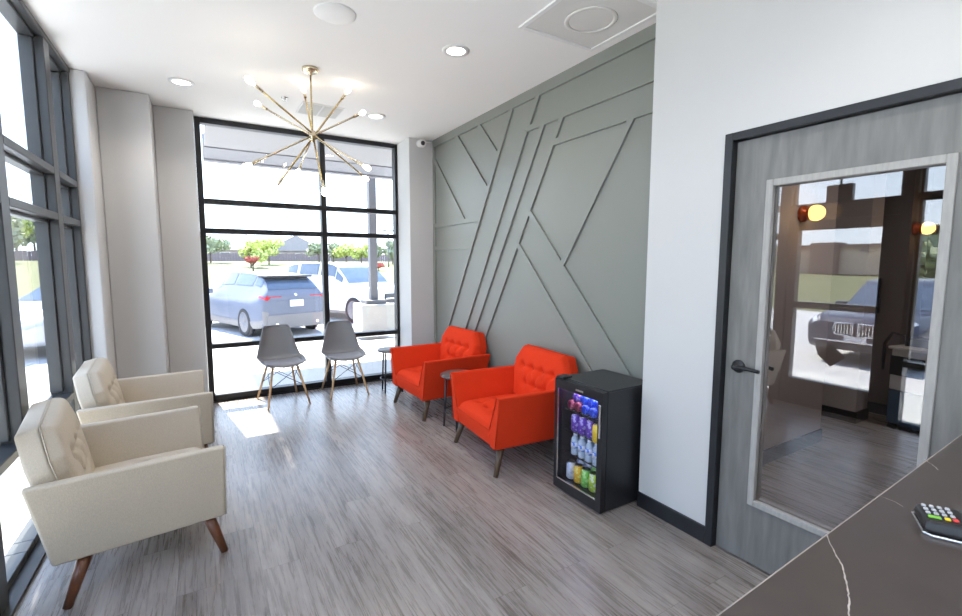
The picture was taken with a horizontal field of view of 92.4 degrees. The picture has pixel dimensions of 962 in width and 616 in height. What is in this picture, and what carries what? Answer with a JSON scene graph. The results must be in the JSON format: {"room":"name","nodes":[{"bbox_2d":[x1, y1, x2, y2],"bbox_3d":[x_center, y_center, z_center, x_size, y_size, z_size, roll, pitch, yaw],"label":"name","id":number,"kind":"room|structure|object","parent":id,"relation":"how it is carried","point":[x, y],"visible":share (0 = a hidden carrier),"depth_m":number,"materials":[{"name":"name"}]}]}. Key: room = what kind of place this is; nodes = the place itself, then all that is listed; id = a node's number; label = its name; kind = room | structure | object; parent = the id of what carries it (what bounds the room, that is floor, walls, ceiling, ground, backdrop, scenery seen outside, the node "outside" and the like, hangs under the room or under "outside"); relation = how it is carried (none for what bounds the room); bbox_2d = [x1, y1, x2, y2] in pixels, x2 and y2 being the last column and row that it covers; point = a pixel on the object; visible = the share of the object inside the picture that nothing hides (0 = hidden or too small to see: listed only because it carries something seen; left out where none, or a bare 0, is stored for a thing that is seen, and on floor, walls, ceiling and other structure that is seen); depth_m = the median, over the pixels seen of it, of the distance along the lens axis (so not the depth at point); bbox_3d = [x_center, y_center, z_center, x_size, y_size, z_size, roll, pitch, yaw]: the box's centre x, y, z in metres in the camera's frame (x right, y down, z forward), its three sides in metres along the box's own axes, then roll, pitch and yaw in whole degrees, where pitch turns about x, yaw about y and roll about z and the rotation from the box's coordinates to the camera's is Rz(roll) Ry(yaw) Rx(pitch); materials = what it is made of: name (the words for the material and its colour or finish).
{"room":"waiting room","nodes":[
{"label":"waiting room","id":0,"kind":"room"},
{"bbox_2d":[69,68,208,391],"bbox_3d":[-3.212,-0.420,4.380,0.956,3.060,1.052,-3,7,-31],"label":"wall","id":1,"kind":"structure","parent":0,"point":[136,158],"depth_m":4.23,"materials":[{"name":"white paint"}]},
{"bbox_2d":[0,0,91,615],"bbox_3d":[-1.177,-0.009,0.273,0.155,3.060,8.122,-3,7,-31],"label":"window","id":2,"kind":"structure","parent":1,"relation":"in","point":[49,159],"depth_m":3.03,"materials":[{"name":"metal"}]},
{"bbox_2d":[1,0,656,143],"bbox_3d":[2.728,-1.877,3.076,9.986,0.120,9.160,-3,7,-31],"label":"ceiling","id":3,"kind":"structure","parent":0,"point":[391,58],"depth_m":3.40,"materials":[{"name":"paint"}]},
{"bbox_2d":[167,77,194,86],"bbox_3d":[-2.527,-1.904,3.888,0.196,0.010,0.196,-3,7,-31],"label":"recessed light","id":4,"kind":"object","parent":3,"relation":"in","point":[183,82],"visible":1,"depth_m":3.88,"materials":[{"name":"white plastic"}]},
{"bbox_2d":[242,65,370,195],"bbox_3d":[-1.355,-1.369,3.713,0.924,1.032,1.027,-2,6,-17],"label":"chandelier","id":5,"kind":"object","parent":3,"relation":"hanging from","point":[311,70],"visible":1,"depth_m":3.61,"materials":[{"name":"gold metal"}]},
{"bbox_2d":[250,159,259,165],"bbox_3d":[-1.619,-1.044,3.302,0.023,0.056,0.072,4,7,36],"label":"socket","id":6,"kind":"object","parent":5,"relation":"attached to","point":[258,160],"depth_m":3.29,"materials":[{"name":"gold metal"}]},
{"bbox_2d":[253,83,263,92],"bbox_3d":[-1.538,-1.520,3.185,0.023,0.045,0.073,3,6,24],"label":"socket","id":7,"kind":"object","parent":5,"relation":"attached to","point":[255,85],"depth_m":3.18,"materials":[{"name":"gold metal"}]},
{"bbox_2d":[296,101,344,118],"bbox_3d":[-1.610,-1.971,4.611,0.400,0.015,0.380,-3,7,-31],"label":"ceiling vent","id":8,"kind":"object","parent":3,"relation":"in","point":[320,110],"visible":0.93,"depth_m":4.58,"materials":[{"name":"white plastic"}]},
{"bbox_2d":[298,103,322,115],"bbox_3d":[-1.691,-1.961,4.557,0.175,0.005,0.330,-3,7,-31],"label":"grille","id":9,"kind":"object","parent":8,"relation":"attached to","point":[317,108],"depth_m":4.53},
{"bbox_2d":[318,107,342,118],"bbox_3d":[-1.523,-1.971,4.657,0.175,0.005,0.330,-3,7,-31],"label":"grille","id":10,"kind":"object","parent":8,"relation":"attached to","point":[324,112],"depth_m":4.64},
{"bbox_2d":[313,2,355,24],"bbox_3d":[-0.890,-1.794,2.812,0.250,0.010,0.250,-3,7,-31],"label":"ceiling speaker","id":11,"kind":"object","parent":3,"relation":"attached to","point":[330,12],"visible":1,"depth_m":2.80,"materials":[{"name":"white plastic"}]},
{"bbox_2d":[366,113,385,119],"bbox_3d":[-1.091,-1.990,4.787,0.196,0.010,0.196,-3,7,-31],"label":"recessed light","id":12,"kind":"object","parent":3,"relation":"in","point":[378,116],"visible":1,"depth_m":4.78,"materials":[{"name":"white plastic"}]},
{"bbox_2d":[442,44,469,56],"bbox_3d":[-0.179,-1.842,3.304,0.196,0.010,0.196,-3,7,-31],"label":"recessed light","id":13,"kind":"object","parent":3,"relation":"in","point":[453,50],"visible":1,"depth_m":3.30,"materials":[{"name":"white plastic"}]},
{"bbox_2d":[519,0,656,51],"bbox_3d":[0.680,-1.794,2.857,0.640,0.014,0.640,-3,7,-31],"label":"ceiling panel","id":14,"kind":"object","parent":3,"relation":"attached to","point":[589,25],"visible":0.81,"depth_m":2.88,"materials":[{"name":"white plastic"}]},
{"bbox_2d":[397,137,433,346],"bbox_3d":[-0.823,-0.584,6.092,0.450,3.060,0.540,-3,7,-31],"label":"wall","id":15,"kind":"structure","parent":0,"point":[414,163],"depth_m":5.82,"materials":[{"name":"white paint"}]},
{"bbox_2d":[193,116,399,402],"bbox_3d":[-2.053,-0.534,5.554,2.244,3.060,0.140,-3,7,-31],"label":"window","id":16,"kind":"structure","parent":15,"relation":"in","point":[323,234],"depth_m":5.49,"materials":[{"name":"black metal"}]},
{"bbox_2d":[416,139,430,147],"bbox_3d":[-0.680,-2.009,5.638,0.191,0.105,0.137,-3,7,-31],"label":"security camera","id":17,"kind":"object","parent":15,"relation":"attached to","point":[420,143],"visible":1,"depth_m":5.58,"materials":[{"name":"white plastic"}]},
{"bbox_2d":[13,379,918,615],"bbox_3d":[2.754,1.279,3.373,9.946,0.100,9.100,-3,7,-31],"label":"floor","id":18,"kind":"structure","parent":0,"point":[352,503],"depth_m":2.63,"materials":[{"name":"grey wood"}]},
{"bbox_2d":[14,397,227,609],"bbox_3d":[-1.897,0.898,2.498,0.784,0.829,0.895,-4,7,-39],"label":"armchair","id":19,"kind":"object","parent":18,"relation":"on","point":[96,487],"visible":1,"depth_m":2.21,"materials":[{"name":"beige fabric"}]},
{"bbox_2d":[41,398,94,479],"bbox_3d":[-2.076,0.718,2.334,0.153,0.429,0.762,-4,7,-39],"label":"cushion","id":20,"kind":"object","parent":19,"relation":"on","point":[67,447],"depth_m":2.16,"materials":[{"name":"beige fabric"}]},
{"bbox_2d":[94,447,199,471],"bbox_3d":[-1.821,0.957,2.566,0.575,0.163,0.600,-4,7,-39],"label":"seat cushion","id":21,"kind":"object","parent":19,"relation":"on","point":[160,452],"depth_m":2.73,"materials":[{"name":"beige fabric"}]},
{"bbox_2d":[72,357,214,447],"bbox_3d":[-2.524,0.796,3.518,0.784,0.829,0.895,-4,7,-35],"label":"armchair","id":22,"kind":"object","parent":18,"relation":"on","point":[101,396],"visible":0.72,"depth_m":3.31,"materials":[{"name":"beige fabric"}]},
{"bbox_2d":[89,358,124,406],"bbox_3d":[-2.713,0.614,3.367,0.153,0.429,0.762,-4,7,-35],"label":"cushion","id":23,"kind":"object","parent":22,"relation":"on","point":[105,389],"depth_m":3.17,"materials":[{"name":"beige fabric"}]},
{"bbox_2d":[256,324,310,410],"bbox_3d":[-2.214,0.628,5.128,0.485,0.839,0.540,-4,7,-37],"label":"chair","id":24,"kind":"object","parent":18,"relation":"on","point":[277,348],"visible":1,"depth_m":5.21,"materials":[{"name":"grey plastic"}]},
{"bbox_2d":[321,320,369,399],"bbox_3d":[-1.631,0.594,5.487,0.485,0.839,0.540,-3,7,-30],"label":"chair","id":25,"kind":"object","parent":18,"relation":"on","point":[340,343],"visible":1,"depth_m":5.59,"materials":[{"name":"grey plastic"}]},
{"bbox_2d":[377,346,402,393],"bbox_3d":[-1.077,0.746,5.580,0.344,0.513,0.344,-2,6,-21],"label":"side table","id":26,"kind":"object","parent":18,"relation":"on","point":[382,350],"visible":0.51,"depth_m":5.51,"materials":[{"name":"grey metal"}]},
{"bbox_2d":[390,326,489,421],"bbox_3d":[-0.448,0.655,4.978,0.784,0.829,0.895,-4,7,-33],"label":"armchair","id":27,"kind":"object","parent":18,"relation":"on","point":[417,370],"visible":0.88,"depth_m":4.84,"materials":[{"name":"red fabric"}]},
{"bbox_2d":[395,366,422,390],"bbox_3d":[-0.530,0.725,4.932,0.575,0.163,0.600,-4,7,-33],"label":"seat cushion","id":28,"kind":"object","parent":27,"relation":"on","point":[408,377],"depth_m":4.85,"materials":[{"name":"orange fabric"}]},
{"bbox_2d":[440,326,479,359],"bbox_3d":[-0.254,0.449,5.084,0.153,0.429,0.762,-4,7,-33],"label":"cushion","id":29,"kind":"object","parent":27,"relation":"on","point":[456,341],"depth_m":5.03,"materials":[{"name":"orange fabric"}]},
{"bbox_2d":[441,369,464,431],"bbox_3d":[-0.207,0.869,4.352,0.344,0.513,0.344,-4,7,-39],"label":"side table","id":30,"kind":"object","parent":18,"relation":"on","point":[446,374],"visible":0.31,"depth_m":4.35,"materials":[{"name":"grey metal"}]},
{"bbox_2d":[450,344,577,477],"bbox_3d":[0.274,0.774,3.792,0.784,0.829,0.895,-3,6,-26],"label":"armchair","id":31,"kind":"object","parent":18,"relation":"on","point":[509,406],"visible":0.98,"depth_m":3.66,"materials":[{"name":"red fabric"}]},
{"bbox_2d":[457,393,518,439],"bbox_3d":[0.186,0.843,3.755,0.575,0.163,0.600,-3,6,-26],"label":"seat cushion","id":32,"kind":"object","parent":31,"relation":"on","point":[475,410],"depth_m":3.72,"materials":[{"name":"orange fabric"}]},
{"bbox_2d":[513,345,569,393],"bbox_3d":[0.481,0.570,3.875,0.153,0.429,0.762,-3,6,-26],"label":"cushion","id":33,"kind":"object","parent":31,"relation":"on","point":[535,369],"depth_m":3.85,"materials":[{"name":"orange fabric"}]},
{"bbox_2d":[553,369,642,513],"bbox_3d":[0.808,0.856,3.100,0.465,0.789,0.444,-3,7,-31],"label":"beverage fridge","id":34,"kind":"object","parent":18,"relation":"on","point":[618,396],"visible":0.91,"depth_m":2.92,"materials":[{"name":"black metal"}]},
{"bbox_2d":[566,459,575,478],"bbox_3d":[0.620,1.108,3.170,0.066,0.121,0.066,-3,7,-31],"label":"drink can","id":35,"kind":"object","parent":34,"relation":"in","point":[570,463],"visible":0.86,"depth_m":3.14,"materials":[{"name":"silver metal"}]},
{"bbox_2d":[567,399,580,408],"bbox_3d":[0.650,0.649,3.135,0.121,0.066,0.066,-3,7,-30],"label":"drink can","id":36,"kind":"object","parent":34,"relation":"in","point":[571,403],"visible":0.3,"depth_m":3.10,"materials":[{"name":"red metal"}]},
{"bbox_2d":[571,432,578,454],"bbox_3d":[0.639,0.915,3.121,0.059,0.151,0.059,-3,7,-31],"label":"water bottle","id":37,"kind":"object","parent":34,"relation":"in","point":[574,440],"visible":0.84,"depth_m":3.10,"materials":[{"name":"clear plastic"}]},
{"bbox_2d":[571,412,579,431],"bbox_3d":[0.640,0.768,3.103,0.066,0.121,0.066,-3,7,-31],"label":"drink can","id":38,"kind":"object","parent":34,"relation":"in","point":[574,417],"visible":0.73,"depth_m":3.08,"materials":[{"name":"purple metal"}]},
{"bbox_2d":[573,463,582,482],"bbox_3d":[0.657,1.114,3.108,0.066,0.121,0.066,-3,7,-31],"label":"drink can","id":39,"kind":"object","parent":34,"relation":"in","point":[578,467],"visible":0.93,"depth_m":3.08,"materials":[{"name":"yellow metal"}]},
{"bbox_2d":[564,427,591,440],"bbox_3d":[0.815,0.835,3.102,0.336,0.009,0.380,-3,7,-31],"label":"wire shelf","id":40,"kind":"object","parent":34,"relation":"attached to","point":[565,428],"depth_m":3.14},
{"bbox_2d":[574,402,583,411],"bbox_3d":[0.686,0.654,3.076,0.121,0.066,0.066,-3,6,-29],"label":"drink can","id":41,"kind":"object","parent":34,"relation":"in","point":[578,405],"visible":0.28,"depth_m":3.04,"materials":[{"name":"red metal"}]},
{"bbox_2d":[573,393,580,401],"bbox_3d":[0.684,0.593,3.109,0.121,0.066,0.066,-3,7,-30],"label":"drink can","id":42,"kind":"object","parent":41,"relation":"on","point":[576,397],"visible":0.22,"depth_m":3.07,"materials":[{"name":"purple metal"}]},
{"bbox_2d":[564,449,595,467],"bbox_3d":[0.814,0.997,3.118,0.336,0.009,0.380,-3,7,-31],"label":"wire shelf","id":43,"kind":"object","parent":34,"relation":"attached to","point":[566,451],"depth_m":3.15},
{"bbox_2d":[565,407,596,420],"bbox_3d":[0.815,0.693,3.088,0.336,0.009,0.380,-3,7,-31],"label":"wire shelf","id":44,"kind":"object","parent":34,"relation":"attached to","point":[566,408],"depth_m":3.09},
{"bbox_2d":[578,436,586,458],"bbox_3d":[0.673,0.920,3.063,0.059,0.151,0.059,-3,7,-31],"label":"water bottle","id":45,"kind":"object","parent":34,"relation":"in","point":[582,442],"visible":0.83,"depth_m":3.04,"materials":[{"name":"clear plastic"}]},
{"bbox_2d":[578,415,587,434],"bbox_3d":[0.676,0.774,3.045,0.066,0.121,0.066,-3,7,-31],"label":"drink can","id":46,"kind":"object","parent":34,"relation":"in","point":[582,420],"visible":0.73,"depth_m":3.02,"materials":[{"name":"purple metal"}]},
{"bbox_2d":[581,467,590,487],"bbox_3d":[0.694,1.120,3.047,0.066,0.121,0.066,-3,7,-31],"label":"drink can","id":47,"kind":"object","parent":34,"relation":"in","point":[585,471],"visible":0.95,"depth_m":3.02,"materials":[{"name":"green metal"}]},
{"bbox_2d":[581,404,592,414],"bbox_3d":[0.719,0.660,3.021,0.121,0.066,0.066,-3,7,-32],"label":"drink can","id":48,"kind":"object","parent":34,"relation":"in","point":[585,409],"visible":0.38,"depth_m":2.98,"materials":[{"name":"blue metal"}]},
{"bbox_2d":[580,396,587,404],"bbox_3d":[0.720,0.599,3.049,0.121,0.066,0.066,-3,6,-28],"label":"drink can","id":49,"kind":"object","parent":48,"relation":"on","point":[583,399],"visible":0.26,"depth_m":3.01,"materials":[{"name":"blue metal"}]},
{"bbox_2d":[584,461,592,470],"bbox_3d":[0.735,1.111,3.144,0.066,0.121,0.066,-3,7,-31],"label":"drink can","id":50,"kind":"object","parent":34,"relation":"in","point":[585,464],"visible":0.25,"depth_m":3.11,"materials":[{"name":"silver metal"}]},
{"bbox_2d":[585,438,593,462],"bbox_3d":[0.708,0.926,3.006,0.059,0.151,0.059,-3,7,-31],"label":"water bottle","id":51,"kind":"object","parent":34,"relation":"in","point":[589,445],"visible":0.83,"depth_m":2.98,"materials":[{"name":"clear plastic"}]},
{"bbox_2d":[586,418,595,438],"bbox_3d":[0.713,0.780,2.984,0.066,0.121,0.066,-3,7,-31],"label":"drink can","id":52,"kind":"object","parent":34,"relation":"in","point":[589,423],"visible":0.78,"depth_m":2.96,"materials":[{"name":"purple metal"}]},
{"bbox_2d":[589,471,595,492],"bbox_3d":[0.732,1.126,2.986,0.066,0.121,0.066,-3,7,-31],"label":"drink can","id":53,"kind":"object","parent":34,"relation":"in","point":[592,476],"visible":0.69,"depth_m":2.96,"materials":[{"name":"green metal"}]},
{"bbox_2d":[589,407,597,417],"bbox_3d":[0.756,0.666,2.960,0.121,0.066,0.066,-3,6,-28],"label":"drink can","id":54,"kind":"object","parent":34,"relation":"in","point":[592,412],"visible":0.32,"depth_m":2.92,"materials":[{"name":"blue metal"}]},
{"bbox_2d":[587,398,595,406],"bbox_3d":[0.753,0.605,2.994,0.121,0.066,0.066,-3,7,-31],"label":"drink can","id":55,"kind":"object","parent":54,"relation":"on","point":[591,403],"visible":0.17,"depth_m":2.96,"materials":[{"name":"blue metal"}]},
{"bbox_2d":[592,422,596,443],"bbox_3d":[0.735,0.788,2.905,0.066,0.121,0.066,-3,7,-31],"label":"drink can","id":56,"kind":"object","parent":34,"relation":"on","point":[594,427],"visible":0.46,"depth_m":2.88,"materials":[{"name":"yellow metal"}]},
{"bbox_2d":[592,443,596,465],"bbox_3d":[0.742,0.932,2.949,0.059,0.151,0.059,-3,7,-31],"label":"water bottle","id":57,"kind":"object","parent":34,"relation":"in","point":[594,451],"visible":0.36,"depth_m":2.93,"materials":[{"name":"clear plastic"}]},
{"bbox_2d":[716,434,961,615],"bbox_3d":[1.143,0.945,0.774,1.920,1.071,0.755,-4,7,-33],"label":"countertop","id":58,"kind":"structure","parent":18,"relation":"on","point":[878,561],"depth_m":0.73,"materials":[{"name":"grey stone"}]},
{"bbox_2d":[911,503,961,544],"bbox_3d":[0.896,0.388,0.796,0.213,0.034,0.102,4,7,32],"label":"card terminal","id":59,"kind":"object","parent":58,"relation":"on","point":[945,524],"visible":1,"depth_m":0.82,"materials":[{"name":"black plastic"}]},
{"bbox_2d":[881,331,928,435],"bbox_3d":[4.054,0.685,4.263,0.440,0.911,0.404,-2,6,-19],"label":"equipment cart","id":60,"kind":"object","parent":18,"relation":"on","point":[907,371],"visible":0.62,"depth_m":4.20,"materials":[{"name":"white plastic"},{"name":"dark blue plastic"},{"name":"black plastic"}]},
{"bbox_2d":[888,344,927,353],"bbox_3d":[4.063,0.373,4.207,0.440,0.025,0.350,-2,6,-19],"label":"tray","id":61,"kind":"object","parent":60,"relation":"on","point":[905,348],"depth_m":4.19,"materials":[{"name":"white plastic"}]},
{"bbox_2d":[432,23,655,379],"bbox_3d":[0.226,-0.440,4.654,0.140,3.060,4.018,-3,7,-31],"label":"wall","id":62,"kind":"structure","parent":0,"point":[541,198],"depth_m":3.83,"materials":[{"name":"grey paint"}]},
{"bbox_2d":[639,0,961,525],"bbox_3d":[2.466,-0.047,0.722,0.328,3.060,5.100,-3,7,-31],"label":"wall","id":63,"kind":"structure","parent":0,"point":[722,67],"depth_m":2.45,"materials":[{"name":"white paint"}]},
{"bbox_2d":[637,491,704,542],"bbox_3d":[1.124,1.239,2.757,0.016,0.095,0.466,-3,7,-31],"label":"baseboard","id":64,"kind":"structure","parent":63,"relation":"attached to","point":[693,528],"depth_m":2.73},
{"bbox_2d":[704,77,961,574],"bbox_3d":[1.574,0.255,2.034,0.185,2.198,1.062,-3,7,-31],"label":"door","id":65,"kind":"structure","parent":63,"relation":"in","point":[918,128],"depth_m":2.20,"materials":[{"name":"grey wood"}]},
{"bbox_2d":[763,180,838,449],"bbox_3d":[2.048,-0.311,3.385,2.088,3.060,0.080,-3,7,-31],"label":"wall","id":66,"kind":"structure","parent":0,"point":[804,250],"depth_m":3.67,"materials":[{"name":"paint"}]},
{"bbox_2d":[762,428,822,464],"bbox_3d":[2.059,1.157,3.531,2.092,0.110,0.094,-3,7,-31],"label":"baseboard","id":67,"kind":"structure","parent":66,"relation":"attached to","point":[771,454],"depth_m":3.76,"materials":[{"name":"grey"}]},
{"bbox_2d":[797,205,825,221],"bbox_3d":[2.508,-0.717,3.482,0.120,0.120,0.160,-3,7,-31],"label":"wall sconce","id":68,"kind":"object","parent":66,"relation":"attached to","point":[815,212],"visible":1,"depth_m":3.45,"materials":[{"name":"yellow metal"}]},
{"bbox_2d":[822,173,886,411],"bbox_3d":[3.664,-0.423,4.543,0.260,3.060,0.330,-3,7,-31],"label":"window","id":69,"kind":"structure","parent":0,"point":[861,200],"depth_m":4.46,"materials":[{"name":"glass"}]},
{"bbox_2d":[821,405,868,423],"bbox_3d":[3.661,1.045,4.688,0.288,0.110,0.358,-3,7,-31],"label":"baseboard","id":70,"kind":"structure","parent":69,"relation":"attached to","point":[828,411],"depth_m":4.56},
{"bbox_2d":[868,167,933,404],"bbox_3d":[4.318,-0.442,4.754,0.480,3.060,0.260,-3,7,-31],"label":"wall","id":71,"kind":"structure","parent":0,"point":[908,195],"depth_m":4.62,"materials":[{"name":"paint"}]},
{"bbox_2d":[867,401,886,415],"bbox_3d":[4.293,0.966,5.502,1.094,0.110,5.200,-3,7,-31],"label":"baseboard","id":72,"kind":"structure","parent":71,"relation":"attached to","point":[874,407],"depth_m":4.77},
{"bbox_2d":[875,278,881,312],"bbox_3d":[4.007,-0.134,4.779,0.038,0.360,0.210,-3,7,-31],"label":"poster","id":73,"kind":"object","parent":71,"relation":"attached to","point":[879,286],"visible":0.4,"depth_m":4.69,"materials":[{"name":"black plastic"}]},
{"bbox_2d":[911,222,935,234],"bbox_3d":[4.290,-0.770,4.458,0.120,0.120,0.160,-3,7,-31],"label":"wall sconce","id":74,"kind":"object","parent":71,"relation":"attached to","point":[926,228],"visible":1,"depth_m":4.43,"materials":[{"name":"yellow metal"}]},
{"bbox_2d":[918,166,945,337],"bbox_3d":[4.585,-0.570,6.051,0.120,3.060,6.300,-3,7,-31],"label":"wall","id":75,"kind":"structure","parent":0,"point":[939,172],"depth_m":5.16,"materials":[{"name":"paint"}]},
{"label":"outside","id":76,"kind":"structure","parent":0,"visible":0},
{"bbox_2d":[202,125,391,179],"bbox_3d":[-1.267,-2.956,8.470,9.200,0.470,4.340,-3,7,-31],"label":"canopy","id":77,"kind":"object","parent":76,"point":[219,145],"visible":0.23,"depth_m":8.19,"materials":[{"name":"metal"}]},
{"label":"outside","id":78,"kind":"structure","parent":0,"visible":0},
{"bbox_2d":[15,261,393,297],"bbox_3d":[-12.887,-3.286,50.509,210.000,3.640,220.000,-3,7,-31],"label":"lawn","id":79,"kind":"structure","parent":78,"point":[27,272],"depth_m":46.10,"materials":[{"name":"green plant"}]},
{"bbox_2d":[11,216,24,249],"bbox_3d":[-50.244,-8.027,47.938,4.107,6.627,3.077,-5,8,-42],"label":"tree","id":80,"kind":"object","parent":79,"relation":"on","point":[17,236],"visible":0.3,"depth_m":48.38,"materials":[{"name":"green plant"}]},
{"bbox_2d":[11,217,34,254],"bbox_3d":[-58.192,-9.536,57.506,4.274,7.310,4.213,-3,7,-31],"label":"tree","id":81,"kind":"object","parent":79,"relation":"on","point":[28,231],"visible":0.09,"depth_m":57.45,"materials":[{"name":"green plant"}]},
{"bbox_2d":[19,221,35,255],"bbox_3d":[-67.928,-11.567,69.827,4.919,8.889,4.905,-3,7,-31],"label":"tree","id":82,"kind":"object","parent":79,"relation":"on","point":[31,238],"visible":0.18,"depth_m":68.83,"materials":[{"name":"green plant"}]},
{"bbox_2d":[14,250,393,261],"bbox_3d":[-24.322,-7.662,70.191,83.000,1.230,0.100,-3,7,-31],"label":"wooden fence","id":83,"kind":"object","parent":79,"relation":"on","point":[23,256],"visible":0.18,"depth_m":66.69,"materials":[{"name":"wood"}]},
{"bbox_2d":[200,235,232,262],"bbox_3d":[-33.422,-7.370,57.226,3.509,3.612,4.742,4,7,37],"label":"tree","id":84,"kind":"object","parent":79,"relation":"on","point":[221,245],"visible":0.69,"depth_m":57.14,"materials":[{"name":"green plant"}]},
{"bbox_2d":[206,233,252,252],"bbox_3d":[-42.473,-9.784,74.174,11.500,4.800,10.000,-4,7,-36],"label":"house","id":85,"kind":"structure","parent":79,"relation":"on","point":[238,240],"depth_m":73.22,"materials":[{"name":"brick"}]},
{"bbox_2d":[244,256,259,271],"bbox_3d":[-22.199,-4.250,44.665,1.426,1.510,1.561,-3,7,-31],"label":"bush","id":86,"kind":"object","parent":79,"relation":"on","point":[249,259],"visible":1,"depth_m":44.44,"materials":[{"name":"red plant"}]},
{"bbox_2d":[238,239,267,267],"bbox_3d":[-25.148,-6.023,50.887,2.909,3.155,3.190,-3,7,-31],"label":"tree","id":87,"kind":"object","parent":79,"relation":"on","point":[251,249],"visible":0.89,"depth_m":50.41,"materials":[{"name":"green plant"}]},
{"bbox_2d":[253,237,284,263],"bbox_3d":[-26.831,-7.224,57.764,3.337,3.555,4.717,0,6,-6],"label":"tree","id":88,"kind":"object","parent":79,"relation":"on","point":[269,246],"visible":0.77,"depth_m":56.95,"materials":[{"name":"green plant"}]},
{"bbox_2d":[271,236,320,260],"bbox_3d":[-33.185,-10.542,83.022,10.000,4.600,10.000,-2,6,-21],"label":"house","id":89,"kind":"structure","parent":79,"relation":"on","point":[295,244],"depth_m":78.30,"materials":[{"name":"brick"}]},
{"bbox_2d":[305,242,330,262],"bbox_3d":[-22.316,-7.543,62.856,3.730,3.018,2.303,4,7,32],"label":"tree","id":90,"kind":"object","parent":79,"relation":"on","point":[315,248],"visible":0.77,"depth_m":62.52,"materials":[{"name":"green plant"}]},
{"bbox_2d":[328,242,343,261],"bbox_3d":[-20.326,-7.712,64.549,2.873,2.975,2.404,4,7,37],"label":"tree","id":91,"kind":"object","parent":79,"relation":"on","point":[331,246],"visible":0.38,"depth_m":63.98,"materials":[{"name":"green plant"}]},
{"bbox_2d":[331,243,355,262],"bbox_3d":[-17.190,-6.599,57.290,2.733,2.960,2.821,3,6,24],"label":"tree","id":92,"kind":"object","parent":79,"relation":"on","point":[345,250],"visible":1,"depth_m":56.92,"materials":[{"name":"green plant"}]},
{"bbox_2d":[330,237,367,261],"bbox_3d":[-24.760,-11.317,90.002,9.500,4.800,10.000,-2,6,-17],"label":"house","id":93,"kind":"structure","parent":79,"relation":"on","point":[357,242],"depth_m":88.29,"materials":[{"name":"brick"}]},
{"bbox_2d":[351,244,367,262],"bbox_3d":[-17.077,-7.677,65.335,3.140,2.855,2.852,-3,7,-31],"label":"tree","id":94,"kind":"object","parent":79,"relation":"on","point":[358,253],"visible":0.91,"depth_m":64.57,"materials":[{"name":"green plant"}]},
{"bbox_2d":[367,243,386,258],"bbox_3d":[-14.240,-7.369,62.891,2.648,3.056,2.256,1,6,10],"label":"tree","id":95,"kind":"object","parent":79,"relation":"on","point":[380,250],"visible":0.34,"depth_m":62.61,"materials":[{"name":"green plant"}]},
{"bbox_2d":[377,263,384,270],"bbox_3d":[-11.355,-4.560,50.846,1.548,0.998,1.684,-3,7,-31],"label":"bush","id":96,"kind":"object","parent":79,"relation":"on","point":[379,265],"visible":0.59,"depth_m":50.43,"materials":[{"name":"red plant"}]},
{"bbox_2d":[382,230,392,266],"bbox_3d":[-11.727,-7.501,58.387,1.500,4.700,0.300,-3,7,-31],"label":"light pole","id":97,"kind":"object","parent":79,"relation":"on","point":[382,230],"visible":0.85,"depth_m":58.30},
{"bbox_2d":[384,240,393,263],"bbox_3d":[-12.505,-8.012,66.194,2.918,3.496,3.552,0,6,-6],"label":"tree","id":98,"kind":"object","parent":79,"relation":"on","point":[390,241],"visible":0.37,"depth_m":65.78,"materials":[{"name":"green plant"}]},
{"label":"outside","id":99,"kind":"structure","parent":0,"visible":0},
{"bbox_2d":[23,312,394,369],"bbox_3d":[19.027,0.788,12.150,75.000,0.250,61.000,-3,7,-31],"label":"parking lot","id":100,"kind":"structure","parent":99,"point":[35,357],"depth_m":11.01,"materials":[{"name":"asphalt"}]},
{"bbox_2d":[19,287,45,347],"bbox_3d":[-8.950,0.065,10.489,2.040,1.490,4.600,0,6,1],"label":"sedan","id":101,"kind":"object","parent":100,"relation":"on","point":[30,305],"visible":0.09,"depth_m":8.55,"materials":[{"name":"silver metal"}]},
{"bbox_2d":[204,271,322,336],"bbox_3d":[-6.222,-0.213,12.784,4.450,1.602,2.100,5,7,40],"label":"suv","id":102,"kind":"object","parent":100,"relation":"on","point":[250,301],"visible":0.83,"depth_m":11.44,"materials":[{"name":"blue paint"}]},
{"bbox_2d":[288,262,393,322],"bbox_3d":[-4.400,-0.589,15.376,4.940,1.847,2.260,4,7,37],"label":"suv","id":103,"kind":"object","parent":100,"relation":"on","point":[348,282],"visible":0.52,"depth_m":14.36,"materials":[{"name":"white paint"}]},
{"bbox_2d":[331,281,338,286],"bbox_3d":[-4.468,-0.733,14.118,0.180,0.180,0.200,4,7,37],"label":"mirror","id":104,"kind":"object","parent":103,"relation":"attached to","point":[333,283],"depth_m":14.05,"materials":[{"name":"white paint"}]},
{"bbox_2d":[385,293,393,302],"bbox_3d":[-2.496,-0.321,13.960,0.130,0.280,1.120,4,7,37],"label":"grille","id":105,"kind":"object","parent":103,"relation":"attached to","point":[389,297],"depth_m":13.60,"materials":[{"name":"silver metal"}]},
{"bbox_2d":[353,178,394,331],"bbox_3d":[-2.568,-1.257,10.926,0.800,3.740,0.760,-3,7,-31],"label":"post","id":106,"kind":"object","parent":100,"relation":"on","point":[373,313],"visible":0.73,"depth_m":10.80,"materials":[{"name":"concrete"}]},
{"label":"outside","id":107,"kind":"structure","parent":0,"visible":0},
{"bbox_2d":[26,338,394,407],"bbox_3d":[0.620,0.832,9.578,17.200,0.200,3.640,-3,7,-31],"label":"sidewalk","id":108,"kind":"structure","parent":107,"point":[233,371],"depth_m":7.13,"materials":[{"name":"concrete"}]},
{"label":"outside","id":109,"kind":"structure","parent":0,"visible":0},
{"bbox_2d":[0,457,30,555],"bbox_3d":[-0.243,2.122,-3.474,2.214,0.200,17.960,-3,7,-31],"label":"sidewalk","id":110,"kind":"structure","parent":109,"point":[14,513],"depth_m":3.18,"materials":[{"name":"concrete"}]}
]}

